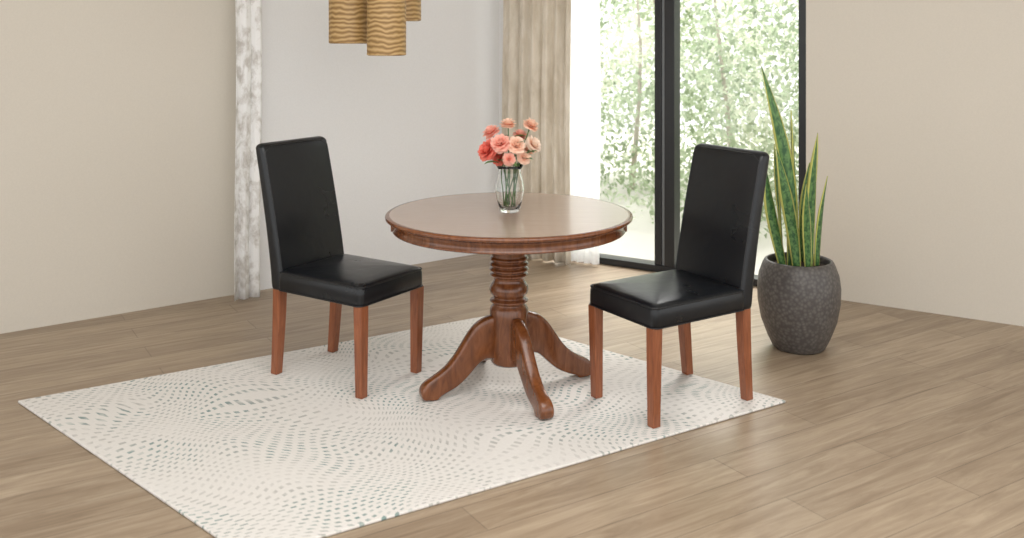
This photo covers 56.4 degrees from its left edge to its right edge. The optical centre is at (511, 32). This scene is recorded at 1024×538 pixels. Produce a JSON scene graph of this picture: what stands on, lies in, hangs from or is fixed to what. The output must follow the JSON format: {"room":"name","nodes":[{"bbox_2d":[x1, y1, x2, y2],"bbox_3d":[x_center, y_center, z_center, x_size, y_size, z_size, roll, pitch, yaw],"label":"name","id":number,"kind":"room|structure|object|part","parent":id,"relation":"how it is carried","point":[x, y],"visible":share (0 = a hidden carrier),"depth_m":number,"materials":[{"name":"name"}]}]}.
{"room":"dining room","nodes":[
{"label":"dining room","id":0,"kind":"room"},
{"bbox_2d":[0,0,498,333],"bbox_3d":[-2.582,0.140,5.009,6.303,2.800,0.150,0,0,-37],"label":"wall","id":1,"kind":"structure","parent":0,"point":[118,117],"depth_m":5.43,"materials":[{"name":"white paint"}]},
{"bbox_3d":[-1.601,-1.030,5.507,0.464,0.028,0.407,0,0,0],"label":"curtain rod","id":2,"kind":"object","parent":1,"relation":"attached to","visible":0},
{"bbox_2d":[234,0,261,300],"bbox_3d":[-1.523,0.259,5.505,0.176,2.538,0.040,0,0,-37],"label":"window curtain","id":3,"kind":"object","parent":2,"relation":"hanging from","point":[248,12],"visible":0.99,"depth_m":5.50,"materials":[{"name":"white fabric"}]},
{"bbox_2d":[0,254,1023,537],"bbox_3d":[0.037,1.580,2.976,10.382,0.080,7.952,0,0,0],"label":"floor","id":4,"kind":"structure","parent":0,"point":[907,423],"depth_m":3.66,"materials":[{"name":"brown wood"}]},
{"bbox_2d":[18,316,785,537],"bbox_3d":[-0.458,1.534,3.973,2.713,0.011,1.687,0,0,-32],"label":"area rug","id":5,"kind":"object","parent":4,"relation":"on","point":[238,449],"visible":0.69,"depth_m":3.71,"materials":[{"name":"white carpet"}]},
{"bbox_2d":[256,136,423,398],"bbox_3d":[-0.782,1.014,4.320,0.656,1.027,0.431,0,0,34],"label":"dining chair","id":6,"kind":"object","parent":5,"relation":"on","point":[307,256],"visible":1,"depth_m":4.29,"materials":[{"name":"black leather"}]},
{"bbox_3d":[-1.046,1.335,4.276,0.068,0.386,0.046,0,0,34],"label":"leg","id":7,"kind":"part","parent":6,"relation":"part of","materials":[{"name":"brown wood"}]},
{"bbox_3d":[-0.980,0.823,4.450,0.179,0.645,0.415,0,0,34],"label":"backrest","id":8,"kind":"part","parent":6,"relation":"part of","materials":[{"name":"black leather"}]},
{"bbox_3d":[-0.845,1.335,4.580,0.068,0.386,0.046,0,0,34],"label":"leg","id":9,"kind":"part","parent":6,"relation":"part of","materials":[{"name":"brown wood"}]},
{"bbox_3d":[-0.720,1.092,4.278,0.500,0.106,0.425,0,0,34],"label":"seat","id":10,"kind":"part","parent":6,"relation":"part of","materials":[{"name":"black leather"}]},
{"bbox_3d":[-0.633,1.335,3.999,0.046,0.386,0.046,0,0,34],"label":"leg","id":11,"kind":"part","parent":6,"relation":"part of","materials":[{"name":"brown wood"}]},
{"bbox_3d":[-0.429,1.335,4.307,0.046,0.386,0.046,0,0,34],"label":"leg","id":12,"kind":"part","parent":6,"relation":"part of","materials":[{"name":"brown wood"}]},
{"bbox_2d":[385,192,632,419],"bbox_3d":[-0.013,1.150,4.120,1.062,0.754,1.062,0,0,-35],"label":"dining table","id":13,"kind":"object","parent":5,"relation":"on","point":[473,223],"visible":0.97,"depth_m":4.02,"materials":[{"name":"brown wood"}]},
{"bbox_3d":[-0.223,1.365,4.031,0.339,0.325,0.185,0,0,0],"label":"leg","id":14,"kind":"part","parent":13,"relation":"part of","materials":[{"name":"brown wood"}]},
{"bbox_2d":[495,164,523,212],"bbox_3d":[-0.010,0.671,4.120,0.125,0.202,0.125,0,0,0],"label":"glass vase","id":15,"kind":"object","parent":13,"relation":"on","point":[509,188],"visible":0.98,"depth_m":4.07,"materials":[{"name":"clear glass"}]},
{"bbox_2d":[478,117,540,166],"bbox_3d":[-0.011,0.558,4.130,0.276,0.385,0.220,0,0,3],"label":"flower bouquet","id":16,"kind":"object","parent":15,"relation":"in","point":[494,148],"visible":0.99,"depth_m":4.08,"materials":[{"name":"pink plant"}]},
{"bbox_3d":[0.076,1.367,3.910,0.059,0.320,0.344,0,0,-23],"label":"leg","id":17,"kind":"part","parent":13,"relation":"part of","materials":[{"name":"brown wood"}]},
{"bbox_3d":[0.197,1.367,4.210,0.344,0.320,0.059,0,0,-23],"label":"leg","id":18,"kind":"part","parent":13,"relation":"part of","materials":[{"name":"brown wood"}]},
{"bbox_2d":[588,143,768,428],"bbox_3d":[0.706,1.014,4.021,0.656,1.027,0.431,0,0,-33],"label":"dining chair","id":19,"kind":"object","parent":5,"relation":"on","point":[713,274],"visible":1,"depth_m":3.99,"materials":[{"name":"black leather"}]},
{"bbox_3d":[0.352,1.335,4.013,0.046,0.386,0.046,0,0,-33],"label":"leg","id":20,"kind":"part","parent":19,"relation":"part of","materials":[{"name":"brown wood"}]},
{"bbox_3d":[0.551,1.335,3.702,0.046,0.386,0.046,0,0,-33],"label":"leg","id":21,"kind":"part","parent":19,"relation":"part of","materials":[{"name":"brown wood"}]},
{"bbox_3d":[0.643,1.092,3.980,0.500,0.106,0.425,0,0,-33],"label":"seat","id":22,"kind":"part","parent":19,"relation":"part of","materials":[{"name":"black leather"}]},
{"bbox_3d":[0.772,1.335,4.280,0.068,0.386,0.046,0,0,-33],"label":"leg","id":23,"kind":"part","parent":19,"relation":"part of","materials":[{"name":"brown wood"}]},
{"bbox_3d":[0.905,0.823,4.149,0.179,0.645,0.415,0,0,-33],"label":"backrest","id":24,"kind":"part","parent":19,"relation":"part of","materials":[{"name":"black leather"}]},
{"bbox_3d":[0.969,1.335,3.974,0.068,0.386,0.046,0,0,-33],"label":"leg","id":25,"kind":"part","parent":19,"relation":"part of","materials":[{"name":"brown wood"}]},
{"bbox_2d":[757,66,840,354],"bbox_3d":[1.403,0.847,4.680,0.400,1.384,0.396,0,0,0],"label":"potted snake plant","id":26,"kind":"object","parent":4,"relation":"on","point":[799,288],"visible":0.98,"depth_m":4.59,"materials":[{"name":"green plant"}]},
{"bbox_3d":[1.405,1.323,4.680,0.396,0.431,0.396,0,0,0],"label":"pot","id":27,"kind":"part","parent":26,"relation":"part of","materials":[{"name":"grey stone"}]},
{"bbox_2d":[499,0,1023,325],"bbox_3d":[2.524,0.140,5.204,6.303,2.800,0.150,0,0,32],"label":"wall","id":28,"kind":"structure","parent":0,"point":[915,108],"depth_m":5.29,"materials":[{"name":"white paint"}]},
{"bbox_2d":[570,0,600,264],"bbox_3d":[0.452,0.259,6.371,0.309,2.538,0.032,0,0,32],"label":"sheer curtain","id":29,"kind":"object","parent":28,"relation":"hanging from","point":[585,60],"visible":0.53,"depth_m":6.34,"materials":[{"name":"white fabric"}]},
{"bbox_2d":[662,0,663,264],"bbox_3d":[0.988,0.323,6.158,0.028,2.345,0.040,0,0,32],"label":"gasket","id":30,"kind":"object","parent":28,"relation":"attached to","point":[662,0],"visible":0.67,"depth_m":6.14,"materials":[{"name":"black rubber"}]},
{"bbox_2d":[599,0,805,285],"bbox_3d":[0.984,0.314,6.178,1.858,2.448,0.110,0,0,32],"label":"frame","id":31,"kind":"object","parent":28,"relation":"attached to","point":[671,7],"visible":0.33,"depth_m":6.11,"materials":[{"name":"black metal"}]},
{"bbox_3d":[0.843,-1.030,6.071,1.826,0.028,1.223,0,0,0],"label":"curtain rod","id":32,"kind":"object","parent":28,"relation":"attached to","visible":0},
{"bbox_2d":[502,0,570,263],"bbox_3d":[0.163,0.259,6.463,0.549,2.538,0.073,0,0,33],"label":"window curtain","id":33,"kind":"object","parent":32,"relation":"hanging from","point":[536,33],"visible":0.72,"depth_m":6.43,"materials":[{"name":"fabric"}]},
{"bbox_3d":[0.037,-1.310,2.976,10.382,0.100,7.952,0,0,0],"label":"ceiling","id":34,"kind":"structure","parent":0,"visible":0},
{"bbox_2d":[329,0,420,55],"bbox_3d":[-0.714,-0.572,5.011,0.488,1.373,0.520,0,0,0],"label":"pendant light","id":35,"kind":"object","parent":34,"relation":"hanging from","point":[380,25],"visible":1,"depth_m":4.81,"materials":[{"name":"brown wood"}]},
{"label":"outside","id":36,"kind":"structure","parent":0,"visible":0},
{"bbox_2d":[599,128,798,274],"bbox_3d":[4.892,1.685,9.037,18.000,0.110,8.840,0,0,32],"label":"ground","id":37,"kind":"structure","parent":36,"point":[638,241],"depth_m":8.58,"materials":[{"name":"stone"}]},
{"bbox_2d":[600,0,798,238],"bbox_3d":[4.291,0.169,8.088,9.098,2.956,3.999,0,0,32],"label":"trees","id":38,"kind":"object","parent":37,"relation":"on","point":[749,47],"visible":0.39,"depth_m":8.93,"materials":[{"name":"green plant"}]}
]}

